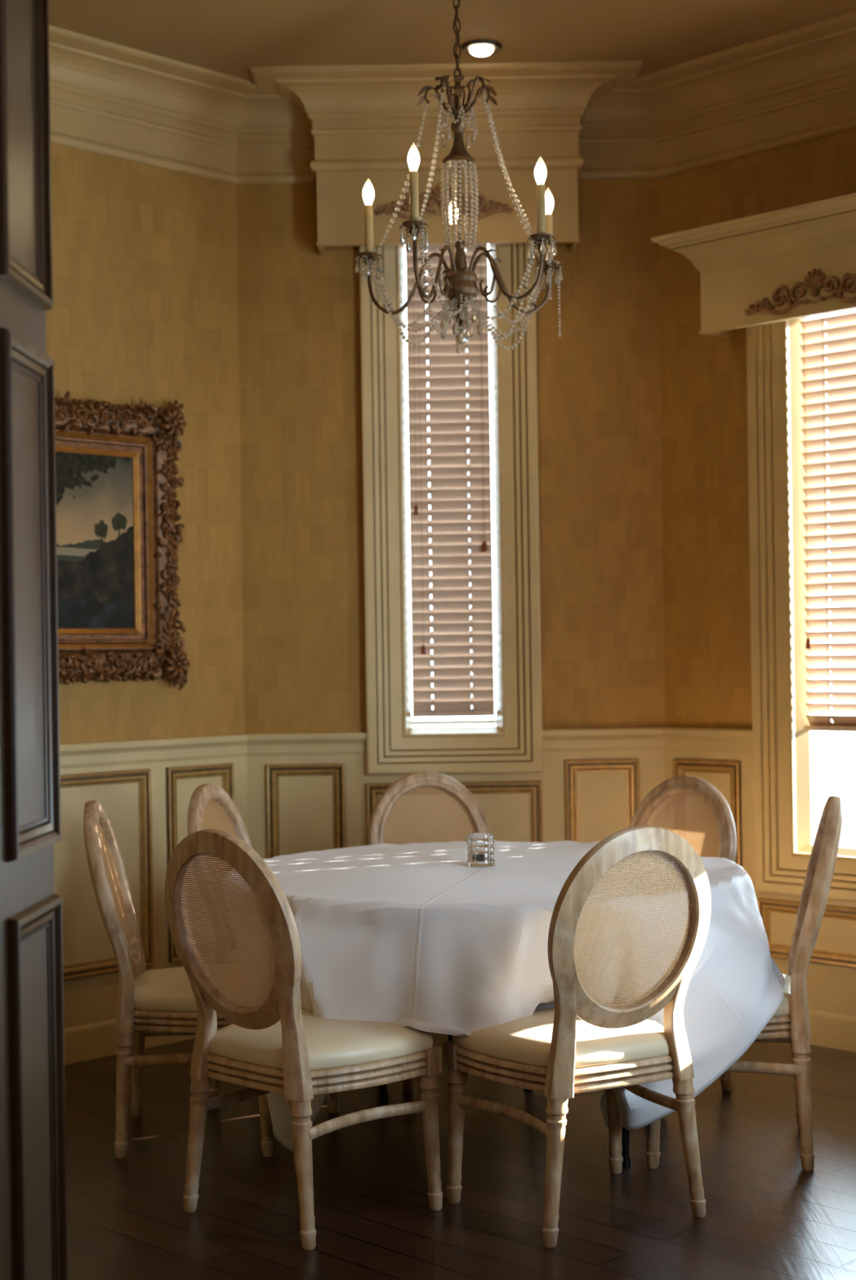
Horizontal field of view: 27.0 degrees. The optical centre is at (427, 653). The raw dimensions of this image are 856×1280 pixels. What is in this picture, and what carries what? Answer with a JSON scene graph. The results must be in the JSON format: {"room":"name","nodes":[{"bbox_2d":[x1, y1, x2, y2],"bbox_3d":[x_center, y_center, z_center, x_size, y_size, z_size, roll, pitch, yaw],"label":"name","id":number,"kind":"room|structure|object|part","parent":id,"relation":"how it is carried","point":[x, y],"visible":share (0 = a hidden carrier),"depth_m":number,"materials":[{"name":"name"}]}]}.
{"room":"dining room","nodes":[
{"label":"dining room","id":0,"kind":"room"},
{"bbox_2d":[45,143,244,743],"bbox_3d":[-1.311,-0.390,6.229,0.120,3.620,1.594,-1,0,45],"label":"wall","id":1,"kind":"structure","parent":0,"point":[144,257],"depth_m":6.52,"materials":[{"name":"paint"}]},
{"bbox_2d":[54,390,190,690],"bbox_3d":[-1.308,-0.390,6.065,0.115,1.062,1.228,-1,0,45],"label":"framed painting","id":2,"kind":"object","parent":1,"relation":"attached to","point":[118,538],"visible":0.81,"depth_m":6.31,"materials":[{"name":"wood"}]},
{"bbox_3d":[-1.322,-0.390,6.086,0.026,0.766,0.939,-1,0,45],"label":"moulding","id":3,"kind":"part","parent":2,"relation":"part of","materials":[{"name":"gold metal"}]},
{"bbox_2d":[63,1018,195,1064],"bbox_3d":[-1.233,1.357,6.177,0.026,0.124,1.594,-1,0,45],"label":"baseboard","id":4,"kind":"structure","parent":1,"relation":"attached to","point":[96,1040],"depth_m":6.23,"materials":[{"name":"beige paint"}]},
{"bbox_2d":[53,733,248,1028],"bbox_3d":[-1.235,0.806,6.171,0.044,0.986,1.594,-1,0,45],"label":"wainscoting","id":5,"kind":"structure","parent":1,"relation":"attached to","point":[144,788],"depth_m":6.35,"materials":[{"name":"beige paint"}]},
{"bbox_3d":[-1.235,0.773,6.170,0.026,0.708,0.678,-1,0,45],"label":"panel moulding","id":6,"kind":"part","parent":5,"relation":"part of","materials":[{"name":"gold metal"}]},
{"bbox_3d":[-1.242,0.356,6.171,0.044,0.086,1.594,-1,0,45],"label":"chair rail","id":7,"kind":"part","parent":5,"relation":"part of","materials":[{"name":"beige paint"}]},
{"bbox_3d":[-0.835,0.767,6.570,0.305,0.708,0.026,-1,0,-45],"label":"panel moulding","id":8,"kind":"part","parent":5,"relation":"part of","materials":[{"name":"gold metal"}]},
{"bbox_2d":[48,10,855,185],"bbox_3d":[0.069,-1.947,4.826,3.848,0.319,3.848,-1,0,0],"label":"trim","id":9,"kind":"structure","parent":1,"relation":"attached to","point":[603,120],"depth_m":6.52,"materials":[{"name":"paint"}]},
{"bbox_2d":[235,178,665,733],"bbox_3d":[0.092,-0.411,6.810,1.594,3.620,0.120,-1,0,0],"label":"wall","id":10,"kind":"structure","parent":0,"point":[598,397],"depth_m":6.75,"materials":[{"name":"paint"}]},
{"bbox_2d":[316,168,579,255],"bbox_3d":[0.070,-1.808,6.651,0.971,0.587,0.196,-1,0,0],"label":"cornice","id":11,"kind":"structure","parent":10,"relation":"in","point":[340,205],"depth_m":6.58,"materials":[{"name":"paint"}]},
{"bbox_2d":[359,243,542,774],"bbox_3d":[0.085,-0.644,6.780,0.662,2.192,0.169,-1,0,0],"label":"window","id":12,"kind":"structure","parent":10,"relation":"in","point":[514,744],"depth_m":6.72,"materials":[{"name":"beige paint"}]},
{"bbox_2d":[404,244,494,717],"bbox_3d":[0.084,-0.688,6.786,0.314,1.857,0.070,-1,0,0],"label":"window blind","id":13,"kind":"object","parent":12,"relation":"attached to","point":[445,634],"visible":0.86,"depth_m":6.79,"materials":[{"name":"brown wood"}]},
{"bbox_3d":[-0.052,-1.072,6.761,0.003,1.025,0.002,-1,0,0],"label":"pull cord","id":14,"kind":"part","parent":13,"relation":"part of","materials":[{"name":"white fabric"}]},
{"bbox_3d":[-0.029,-0.807,6.761,0.003,1.555,0.002,-1,0,0],"label":"pull cord","id":15,"kind":"part","parent":13,"relation":"part of","materials":[{"name":"white fabric"}]},
{"bbox_3d":[0.005,-0.677,6.795,0.002,1.817,0.051,-1,0,0],"label":"ladder cord","id":16,"kind":"part","parent":13,"relation":"part of","materials":[{"name":"white fabric"}]},
{"bbox_3d":[0.098,0.232,6.795,0.314,0.018,0.048,-1,0,0],"label":"rail","id":17,"kind":"part","parent":13,"relation":"part of","materials":[{"name":"brown wood"}]},
{"bbox_3d":[0.155,-0.679,6.795,0.002,1.817,0.051,-1,0,0],"label":"ladder cord","id":18,"kind":"part","parent":13,"relation":"part of","materials":[{"name":"white fabric"}]},
{"bbox_3d":[0.202,-1.003,6.761,0.003,1.170,0.002,-1,0,0],"label":"pull cord","id":19,"kind":"part","parent":13,"relation":"part of","materials":[{"name":"white fabric"}]},
{"bbox_3d":[0.207,-1.006,6.761,0.003,1.165,0.002,-1,0,0],"label":"pull cord","id":20,"kind":"part","parent":13,"relation":"part of","materials":[{"name":"white fabric"}]},
{"bbox_3d":[0.085,-0.644,6.850,0.364,1.894,0.030,-1,0,0],"label":"sash","id":21,"kind":"part","parent":12,"relation":"part of","materials":[{"name":"paint"}]},
{"bbox_2d":[246,727,665,858],"bbox_3d":[0.110,0.785,6.728,1.594,0.986,0.044,-1,0,0],"label":"wainscoting","id":22,"kind":"structure","parent":10,"relation":"attached to","point":[314,791],"depth_m":6.73,"materials":[{"name":"beige paint"}]},
{"bbox_3d":[-0.458,0.766,6.727,0.298,0.698,0.026,-1,0,0],"label":"panel moulding","id":23,"kind":"part","parent":22,"relation":"part of","materials":[{"name":"beige wood"}]},
{"bbox_3d":[0.102,0.797,6.727,0.664,0.620,0.026,-1,0,0],"label":"panel moulding","id":24,"kind":"part","parent":22,"relation":"part of","materials":[{"name":"beige wood"}]},
{"bbox_3d":[0.103,0.336,6.728,1.594,0.086,0.044,-1,0,0],"label":"chair rail","id":25,"kind":"part","parent":22,"relation":"part of","materials":[{"name":"beige paint"}]},
{"bbox_3d":[0.661,0.749,6.727,0.283,0.698,0.026,-1,0,0],"label":"panel moulding","id":26,"kind":"part","parent":22,"relation":"part of","materials":[{"name":"beige wood"}]},
{"bbox_2d":[48,0,855,81],"bbox_3d":[-1.054,-2.129,1.842,6.357,0.080,10.085,-1,0,0],"label":"ceiling","id":27,"kind":"structure","parent":0,"point":[230,37],"depth_m":5.99,"materials":[{"name":"paint"}]},
{"bbox_2d":[354,0,563,353],"bbox_3d":[0.090,-1.513,5.372,0.641,1.186,0.596,-1,0,0],"label":"chandelier","id":28,"kind":"object","parent":27,"relation":"hanging from","point":[460,287],"visible":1,"depth_m":5.33,"materials":[{"name":"brown metal"}]},
{"bbox_3d":[-0.181,-1.405,5.424,0.042,0.083,0.042,-1,0,0],"label":"bulb","id":29,"kind":"part","parent":28,"relation":"part of","materials":[{"name":"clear glass"}]},
{"bbox_3d":[-0.056,-1.119,5.388,0.267,0.180,0.027,-1,0,17],"label":"arm","id":30,"kind":"part","parent":28,"relation":"part of","materials":[{"name":"brown metal"}]},
{"bbox_3d":[-0.041,-1.425,5.116,0.042,0.083,0.042,-1,0,0],"label":"bulb","id":31,"kind":"part","parent":28,"relation":"part of","materials":[{"name":"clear glass"}]},
{"bbox_3d":[0.026,-1.123,5.218,0.027,0.187,0.252,-1,0,32],"label":"arm","id":32,"kind":"part","parent":28,"relation":"part of","materials":[{"name":"brown metal"}]},
{"bbox_3d":[0.057,-1.674,5.334,0.053,0.090,0.032,-1,0,0],"label":"crown","id":33,"kind":"part","parent":28,"relation":"part of","materials":[{"name":"brown metal"}]},
{"bbox_3d":[0.065,-1.674,5.376,0.032,0.090,0.053,-1,0,-18],"label":"crown","id":34,"kind":"part","parent":28,"relation":"part of","materials":[{"name":"brown metal"}]},
{"bbox_3d":[0.088,-1.121,5.505,0.029,0.180,0.262,-1,0,0],"label":"arm","id":35,"kind":"part","parent":28,"relation":"part of","materials":[{"name":"brown metal"}]},
{"bbox_3d":[0.086,-1.903,5.350,0.020,0.384,0.017,-1,0,-38],"label":"chain","id":36,"kind":"part","parent":28,"relation":"part of","materials":[{"name":"brown metal"}]},
{"bbox_3d":[0.095,-1.674,5.315,0.032,0.090,0.055,-1,0,0],"label":"crown","id":37,"kind":"part","parent":28,"relation":"part of","materials":[{"name":"brown metal"}]},
{"bbox_3d":[0.095,-1.355,5.350,0.112,0.743,0.112,-1,0,0],"label":"stem","id":38,"kind":"part","parent":28,"relation":"part of","materials":[{"name":"brown metal"}]},
{"bbox_3d":[0.108,-1.675,5.382,0.053,0.090,0.032,-1,0,-35],"label":"crown","id":39,"kind":"part","parent":28,"relation":"part of","materials":[{"name":"brown metal"}]},
{"bbox_3d":[0.124,-1.675,5.345,0.055,0.090,0.032,-1,0,0],"label":"crown","id":40,"kind":"part","parent":28,"relation":"part of","materials":[{"name":"brown metal"}]},
{"bbox_3d":[0.227,-1.123,5.238,0.292,0.180,0.027,-1,0,44],"label":"arm","id":41,"kind":"part","parent":28,"relation":"part of","materials":[{"name":"brown metal"}]},
{"bbox_3d":[0.248,-1.123,5.408,0.272,0.180,0.027,-1,0,-18],"label":"arm","id":42,"kind":"part","parent":28,"relation":"part of","materials":[{"name":"brown metal"}]},
{"bbox_3d":[0.325,-1.393,5.143,0.042,0.083,0.042,-1,0,0],"label":"bulb","id":43,"kind":"part","parent":28,"relation":"part of","materials":[{"name":"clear glass"}]},
{"bbox_3d":[0.367,-1.383,5.449,0.042,0.083,0.042,-1,0,0],"label":"bulb","id":44,"kind":"part","parent":28,"relation":"part of","materials":[{"name":"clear glass"}]},
{"bbox_2d":[460,39,502,57],"bbox_3d":[0.186,-2.091,6.183,0.144,0.031,0.144,-1,0,0],"label":"recessed light","id":45,"kind":"object","parent":27,"relation":"in","point":[480,47],"visible":1,"depth_m":6.16,"materials":[{"name":"beige glass"}]},
{"bbox_2d":[64,1031,855,1279],"bbox_3d":[-1.000,1.445,1.842,6.357,0.060,10.085,-1,0,0],"label":"floor","id":46,"kind":"structure","parent":0,"point":[767,1217],"depth_m":4.64,"materials":[{"name":"brown wood"}]},
{"bbox_2d":[83,800,274,1158],"bbox_3d":[-0.705,0.918,5.221,0.582,0.985,0.533,-1,0,-4],"label":"dining chair","id":47,"kind":"object","parent":46,"relation":"on","point":[158,1002],"visible":0.73,"depth_m":5.02,"materials":[{"name":"brown wood"}]},
{"bbox_3d":[-0.923,0.678,5.208,0.152,0.498,0.454,-1,0,-4],"label":"frame","id":48,"kind":"part","parent":47,"relation":"part of","materials":[{"name":"brown wood"}]},
{"bbox_3d":[-0.924,0.678,5.207,0.099,0.402,0.360,-1,0,-4],"label":"cane panel","id":49,"kind":"part","parent":47,"relation":"part of","materials":[{"name":"beige wicker"}]},
{"bbox_3d":[-0.873,0.886,5.034,0.080,0.365,0.074,-1,0,-4],"label":"post","id":50,"kind":"part","parent":47,"relation":"part of","materials":[{"name":"brown wood"}]},
{"bbox_3d":[-0.854,1.240,5.017,0.058,0.346,0.079,-1,0,-4],"label":"leg","id":51,"kind":"part","parent":47,"relation":"part of","materials":[{"name":"brown wood"}]},
{"bbox_3d":[-0.878,1.240,5.405,0.058,0.346,0.079,-1,0,-4],"label":"leg","id":52,"kind":"part","parent":47,"relation":"part of","materials":[{"name":"brown wood"}]},
{"bbox_3d":[-0.895,0.886,5.386,0.080,0.365,0.074,-1,0,-4],"label":"post","id":53,"kind":"part","parent":47,"relation":"part of","materials":[{"name":"brown wood"}]},
{"bbox_3d":[-0.646,1.035,5.225,0.468,0.060,0.517,-1,0,-4],"label":"seat rail","id":54,"kind":"part","parent":47,"relation":"part of","materials":[{"name":"brown wood"}]},
{"bbox_3d":[-0.647,0.970,5.225,0.456,0.072,0.505,-1,0,-4],"label":"seat","id":55,"kind":"part","parent":47,"relation":"part of","materials":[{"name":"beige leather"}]},
{"bbox_3d":[-0.462,1.203,4.997,0.058,0.408,0.054,-1,0,-4],"label":"leg","id":56,"kind":"part","parent":47,"relation":"part of","materials":[{"name":"brown wood"}]},
{"bbox_2d":[187,783,339,1113],"bbox_3d":[-0.456,0.914,5.753,0.582,0.985,0.533,-1,0,15],"label":"dining chair","id":57,"kind":"object","parent":46,"relation":"on","point":[209,794],"visible":0.18,"depth_m":5.76,"materials":[{"name":"brown wood"}]},
{"bbox_3d":[-0.663,1.237,5.610,0.058,0.346,0.079,-1,0,15],"label":"leg","id":58,"kind":"part","parent":57,"relation":"part of","materials":[{"name":"brown wood"}]},
{"bbox_3d":[-0.676,0.883,5.631,0.080,0.365,0.074,-1,0,15],"label":"post","id":59,"kind":"part","parent":57,"relation":"part of","materials":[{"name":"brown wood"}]},
{"bbox_3d":[-0.668,0.674,5.811,0.099,0.402,0.360,-1,0,15],"label":"cane panel","id":60,"kind":"part","parent":57,"relation":"part of","materials":[{"name":"beige wicker"}]},
{"bbox_3d":[-0.667,0.674,5.810,0.152,0.498,0.454,-1,0,15],"label":"frame","id":61,"kind":"part","parent":57,"relation":"part of","materials":[{"name":"brown wood"}]},
{"bbox_3d":[-0.400,0.966,5.738,0.456,0.072,0.505,-1,0,15],"label":"seat","id":62,"kind":"part","parent":57,"relation":"part of","materials":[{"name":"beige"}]},
{"bbox_3d":[-0.299,1.201,5.462,0.058,0.408,0.054,-1,0,15],"label":"leg","id":63,"kind":"part","parent":57,"relation":"part of","materials":[{"name":"brown wood"}]},
{"bbox_2d":[164,828,442,1250],"bbox_3d":[-0.329,0.912,4.480,0.533,0.985,0.582,-1,0,43],"label":"dining chair","id":64,"kind":"object","parent":46,"relation":"on","point":[278,1046],"visible":1,"depth_m":4.34,"materials":[{"name":"brown wood"}]},
{"bbox_3d":[-0.580,1.236,4.489,0.079,0.346,0.058,-1,0,43],"label":"leg","id":65,"kind":"part","parent":64,"relation":"part of","materials":[{"name":"brown wood"}]},
{"bbox_3d":[-0.580,0.881,4.468,0.074,0.365,0.080,-1,0,43],"label":"post","id":66,"kind":"part","parent":64,"relation":"part of","materials":[{"name":"brown wood"}]},
{"bbox_3d":[-0.479,0.671,4.321,0.360,0.402,0.099,-1,0,43],"label":"cane panel","id":67,"kind":"part","parent":64,"relation":"part of","materials":[{"name":"beige wicker"}]},
{"bbox_3d":[-0.478,0.671,4.322,0.454,0.498,0.152,-1,0,43],"label":"frame","id":68,"kind":"part","parent":64,"relation":"part of","materials":[{"name":"brown wood"}]},
{"bbox_3d":[-0.349,1.201,4.807,0.054,0.408,0.058,-1,0,43],"label":"leg","id":69,"kind":"part","parent":64,"relation":"part of","materials":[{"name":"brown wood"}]},
{"bbox_3d":[-0.321,0.877,4.229,0.074,0.365,0.080,-1,0,43],"label":"post","id":70,"kind":"part","parent":64,"relation":"part of","materials":[{"name":"brown wood"}]},
{"bbox_3d":[-0.293,1.232,4.226,0.079,0.346,0.058,-1,0,43],"label":"leg","id":71,"kind":"part","parent":64,"relation":"part of","materials":[{"name":"brown wood"}]},
{"bbox_3d":[-0.288,1.029,4.522,0.517,0.060,0.468,-1,0,43],"label":"seat rail","id":72,"kind":"part","parent":64,"relation":"part of","materials":[{"name":"brown wood"}]},
{"bbox_3d":[-0.289,0.964,4.522,0.505,0.072,0.456,-1,0,43],"label":"seat","id":73,"kind":"part","parent":64,"relation":"part of","materials":[{"name":"beige leather"}]},
{"bbox_3d":[0.004,1.196,4.484,0.054,0.408,0.058,-1,0,43],"label":"leg","id":74,"kind":"part","parent":64,"relation":"part of","materials":[{"name":"brown wood"}]},
{"bbox_2d":[367,771,490,1092],"bbox_3d":[0.084,0.906,5.998,0.533,0.985,0.582,-1,0,-19],"label":"dining chair","id":75,"kind":"object","parent":46,"relation":"on","point":[456,791],"visible":0.16,"depth_m":6.22,"materials":[{"name":"brown wood"}]},
{"bbox_3d":[-0.064,1.197,5.707,0.054,0.408,0.058,-1,0,-19],"label":"leg","id":76,"kind":"part","parent":75,"relation":"part of","materials":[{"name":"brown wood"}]},
{"bbox_3d":[0.009,0.664,6.201,0.454,0.498,0.152,-1,0,-19],"label":"frame","id":77,"kind":"part","parent":75,"relation":"part of","materials":[{"name":"brown wood"}]},
{"bbox_3d":[0.009,0.664,6.202,0.360,0.402,0.099,-1,0,-19],"label":"cane panel","id":78,"kind":"part","parent":75,"relation":"part of","materials":[{"name":"beige wicker"}]},
{"bbox_2d":[377,856,699,1182],"bbox_3d":[0.170,1.023,5.285,1.516,0.750,1.516,-1,0,0],"label":"round table","id":79,"kind":"object","parent":46,"relation":"on","point":[383,1097],"visible":0.16,"depth_m":4.82,"materials":[{"name":"brown wood"}]},
{"bbox_3d":[0.113,1.035,5.514,0.509,0.727,0.262,-1,0,-14],"label":"leg frame","id":80,"kind":"part","parent":79,"relation":"part of","materials":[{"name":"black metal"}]},
{"bbox_2d":[221,840,786,1151],"bbox_3d":[0.191,0.991,5.253,1.583,0.734,1.599,-1,0,0],"label":"tablecloth","id":81,"kind":"object","parent":79,"relation":"on","point":[413,935],"visible":0.62,"depth_m":4.66,"materials":[{"name":"white fabric"}]},
{"bbox_2d":[466,832,494,866],"bbox_3d":[0.159,0.592,5.375,0.083,0.094,0.085,-1,0,0],"label":"candle holder","id":82,"kind":"object","parent":81,"relation":"on","point":[480,846],"visible":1,"depth_m":5.34,"materials":[{"name":"clear glass"}]},
{"bbox_3d":[0.271,1.032,4.881,0.509,0.727,0.262,-1,0,-14],"label":"leg frame","id":83,"kind":"part","parent":79,"relation":"part of","materials":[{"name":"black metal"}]},
{"bbox_2d":[443,825,711,1248],"bbox_3d":[0.388,0.902,4.451,0.533,0.985,0.582,-1,0,-28],"label":"dining chair","id":84,"kind":"object","parent":46,"relation":"on","point":[581,1044],"visible":0.99,"depth_m":4.29,"materials":[{"name":"brown wood"}]},
{"bbox_3d":[0.076,1.195,4.536,0.054,0.408,0.058,-1,0,-28],"label":"leg","id":85,"kind":"part","parent":84,"relation":"part of","materials":[{"name":"brown wood"}]},
{"bbox_3d":[0.299,1.223,4.213,0.079,0.346,0.058,-1,0,-28],"label":"leg","id":86,"kind":"part","parent":84,"relation":"part of","materials":[{"name":"brown wood"}]},
{"bbox_3d":[0.316,0.868,4.210,0.074,0.365,0.080,-1,0,-28],"label":"post","id":87,"kind":"part","parent":84,"relation":"part of","materials":[{"name":"brown wood"}]},
{"bbox_3d":[0.362,0.955,4.501,0.505,0.072,0.456,-1,0,-28],"label":"seat","id":88,"kind":"part","parent":84,"relation":"part of","materials":[{"name":"beige leather"}]},
{"bbox_3d":[0.363,1.020,4.501,0.517,0.060,0.468,-1,0,-28],"label":"seat rail","id":89,"kind":"part","parent":84,"relation":"part of","materials":[{"name":"brown wood"}]},
{"bbox_3d":[0.498,1.189,4.761,0.054,0.408,0.058,-1,0,-28],"label":"leg","id":90,"kind":"part","parent":84,"relation":"part of","materials":[{"name":"brown wood"}]},
{"bbox_3d":[0.485,0.657,4.261,0.454,0.498,0.152,-1,0,-28],"label":"frame","id":91,"kind":"part","parent":84,"relation":"part of","materials":[{"name":"brown wood"}]},
{"bbox_3d":[0.486,0.657,4.260,0.360,0.402,0.099,-1,0,-28],"label":"cane panel","id":92,"kind":"part","parent":84,"relation":"part of","materials":[{"name":"beige wicker"}]},
{"bbox_3d":[0.627,0.863,4.376,0.074,0.365,0.080,-1,0,-28],"label":"post","id":93,"kind":"part","parent":84,"relation":"part of","materials":[{"name":"brown wood"}]},
{"bbox_3d":[0.642,1.218,4.396,0.079,0.346,0.058,-1,0,-28],"label":"leg","id":94,"kind":"part","parent":84,"relation":"part of","materials":[{"name":"brown wood"}]},
{"bbox_2d":[627,775,736,1092],"bbox_3d":[0.662,0.898,5.681,0.582,0.985,0.533,-1,0,-42],"label":"dining chair","id":95,"kind":"object","parent":46,"relation":"on","point":[671,788],"visible":0.18,"depth_m":5.80,"materials":[{"name":"brown wood"}]},
{"bbox_3d":[0.819,0.652,5.827,0.099,0.402,0.360,-1,0,-42],"label":"cane panel","id":96,"kind":"part","parent":95,"relation":"part of","materials":[{"name":"beige wicker"}]},
{"bbox_3d":[0.818,0.652,5.825,0.152,0.498,0.454,-1,0,-42],"label":"frame","id":97,"kind":"part","parent":95,"relation":"part of","materials":[{"name":"brown wood"}]},
{"bbox_3d":[0.921,1.213,5.649,0.058,0.346,0.079,-1,0,-42],"label":"leg","id":98,"kind":"part","parent":95,"relation":"part of","materials":[{"name":"brown wood"}]},
{"bbox_2d":[644,795,841,1171],"bbox_3d":[0.875,0.894,5.021,0.582,0.985,0.533,-1,0,10],"label":"dining chair","id":99,"kind":"object","parent":46,"relation":"on","point":[790,1023],"visible":0.56,"depth_m":4.80,"materials":[{"name":"brown wood"}]},
{"bbox_3d":[0.617,1.187,4.826,0.058,0.408,0.054,-1,0,10],"label":"leg","id":100,"kind":"part","parent":99,"relation":"part of","materials":[{"name":"brown wood"}]},
{"bbox_3d":[0.702,1.186,5.297,0.058,0.408,0.054,-1,0,10],"label":"leg","id":101,"kind":"part","parent":99,"relation":"part of","materials":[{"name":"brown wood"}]},
{"bbox_3d":[0.821,1.013,5.032,0.468,0.060,0.517,-1,0,10],"label":"seat rail","id":102,"kind":"part","parent":99,"relation":"part of","materials":[{"name":"brown wood"}]},
{"bbox_3d":[0.820,0.948,5.032,0.456,0.072,0.505,-1,0,10],"label":"seat","id":103,"kind":"part","parent":99,"relation":"part of","materials":[{"name":"beige leather"}]},
{"bbox_3d":[1.082,0.856,5.163,0.080,0.365,0.074,-1,0,10],"label":"post","id":104,"kind":"part","parent":99,"relation":"part of","materials":[{"name":"brown wood"}]},
{"bbox_3d":[1.078,1.211,5.183,0.058,0.346,0.079,-1,0,10],"label":"leg","id":105,"kind":"part","parent":99,"relation":"part of","materials":[{"name":"brown wood"}]},
{"bbox_3d":[1.020,0.857,4.816,0.080,0.365,0.074,-1,0,10],"label":"post","id":106,"kind":"part","parent":99,"relation":"part of","materials":[{"name":"brown wood"}]},
{"bbox_3d":[1.009,1.212,4.801,0.058,0.346,0.079,-1,0,10],"label":"leg","id":107,"kind":"part","parent":99,"relation":"part of","materials":[{"name":"brown wood"}]},
{"bbox_3d":[1.085,0.648,4.983,0.099,0.402,0.360,-1,0,10],"label":"cane panel","id":108,"kind":"part","parent":99,"relation":"part of","materials":[{"name":"beige wicker"}]},
{"bbox_3d":[1.083,0.648,4.983,0.152,0.498,0.454,-1,0,10],"label":"frame","id":109,"kind":"part","parent":99,"relation":"part of","materials":[{"name":"brown wood"}]},
{"bbox_2d":[657,128,855,729],"bbox_3d":[1.495,-0.432,6.229,1.594,3.620,0.120,-1,0,45],"label":"wall","id":110,"kind":"structure","parent":0,"point":[704,446],"depth_m":6.60,"materials":[{"name":"paint"}]},
{"bbox_2d":[650,192,855,338],"bbox_3d":[1.335,-1.329,6.082,1.208,0.348,0.293,-1,0,45],"label":"cornice","id":111,"kind":"structure","parent":110,"relation":"in","point":[798,261],"depth_m":6.15,"materials":[{"name":"beige paint"}]},
{"bbox_3d":[1.333,-1.441,6.082,0.293,0.125,1.208,-1,0,-45],"label":"pelmet cornice","id":112,"kind":"part","parent":111,"relation":"part of","materials":[{"name":"beige paint"}]},
{"bbox_2d":[662,727,855,1016],"bbox_3d":[1.455,0.765,6.171,1.594,0.986,0.044,-1,0,45],"label":"trim","id":113,"kind":"structure","parent":110,"relation":"attached to","point":[722,757],"depth_m":6.45,"materials":[{"name":"beige paint"}]},
{"bbox_3d":[1.035,0.744,6.589,0.026,0.698,0.300,-1,0,-45],"label":"panel moulding","id":114,"kind":"part","parent":113,"relation":"part of","materials":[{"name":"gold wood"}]},
{"bbox_3d":[1.448,0.315,6.171,1.594,0.086,0.044,-1,0,45],"label":"chair rail","id":115,"kind":"part","parent":113,"relation":"part of","materials":[{"name":"beige paint"}]},
{"bbox_3d":[1.458,0.982,6.170,0.745,0.208,0.026,-1,0,45],"label":"panel moulding","id":116,"kind":"part","parent":113,"relation":"part of","materials":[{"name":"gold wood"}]},
{"bbox_2d":[745,318,855,902],"bbox_3d":[1.477,-0.268,6.208,0.169,2.246,0.743,-1,0,-45],"label":"window","id":117,"kind":"structure","parent":110,"relation":"in","point":[783,753],"depth_m":6.36,"materials":[{"name":"beige paint"}]},
{"bbox_3d":[1.526,-0.269,6.257,0.030,1.948,0.445,-1,0,-45],"label":"sash","id":118,"kind":"part","parent":117,"relation":"part of","materials":[{"name":"paint"}]},
{"bbox_2d":[796,308,855,731],"bbox_3d":[1.479,-0.490,6.210,0.400,1.525,0.070,-1,0,45],"label":"window blind","id":119,"kind":"object","parent":117,"relation":"attached to","point":[839,329],"visible":0.98,"depth_m":6.28,"materials":[{"name":"brown wood"}]},
{"bbox_3d":[1.338,-0.635,6.313,0.003,1.170,0.002,-1,0,45],"label":"pull cord","id":120,"kind":"part","parent":119,"relation":"part of","materials":[{"name":"white fabric"}]},
{"bbox_3d":[1.474,-1.222,6.216,0.400,0.060,0.052,-1,0,45],"label":"head rail","id":121,"kind":"part","parent":119,"relation":"part of","materials":[{"name":"brown wood"}]},
{"bbox_3d":[1.415,-0.479,6.287,0.002,1.485,0.051,-1,0,45],"label":"ladder cord","id":122,"kind":"part","parent":119,"relation":"part of","materials":[{"name":"white fabric"}]},
{"bbox_3d":[1.497,0.264,6.216,0.048,0.018,0.400,-1,0,-45],"label":"rail","id":123,"kind":"part","parent":119,"relation":"part of","materials":[{"name":"brown wood"}]},
{"bbox_2d":[808,1008,855,1052],"bbox_3d":[1.469,1.316,6.177,1.594,0.124,0.026,-1,0,45],"label":"baseboard","id":124,"kind":"structure","parent":110,"relation":"attached to","point":[828,1029],"depth_m":6.22,"materials":[{"name":"beige paint"}]},
{"bbox_3d":[-1.382,-0.389,3.495,1.069,3.620,1.069,-1,0,0],"label":"wall","id":125,"kind":"structure","parent":0,"visible":0},
{"bbox_2d":[0,0,67,1279],"bbox_3d":[-0.800,-0.063,3.054,0.218,2.950,0.500,-1,0,2],"label":"door","id":126,"kind":"structure","parent":125,"relation":"in","point":[33,1194],"depth_m":3.13,"materials":[{"name":"grey paint"}]},
{"bbox_3d":[-0.712,-1.062,3.134,0.019,0.859,0.308,-1,0,2],"label":"panel moulding","id":127,"kind":"part","parent":126,"relation":"part of","materials":[{"name":"brown wood"}]},
{"bbox_3d":[-0.698,-0.098,3.134,0.019,0.897,0.308,-1,0,2],"label":"panel moulding","id":128,"kind":"part","parent":126,"relation":"part of","materials":[{"name":"brown wood"}]},
{"bbox_3d":[-0.683,0.878,3.134,0.019,0.869,0.308,-1,0,2],"label":"panel moulding","id":129,"kind":"part","parent":126,"relation":"part of","materials":[{"name":"brown wood"}]}
]}

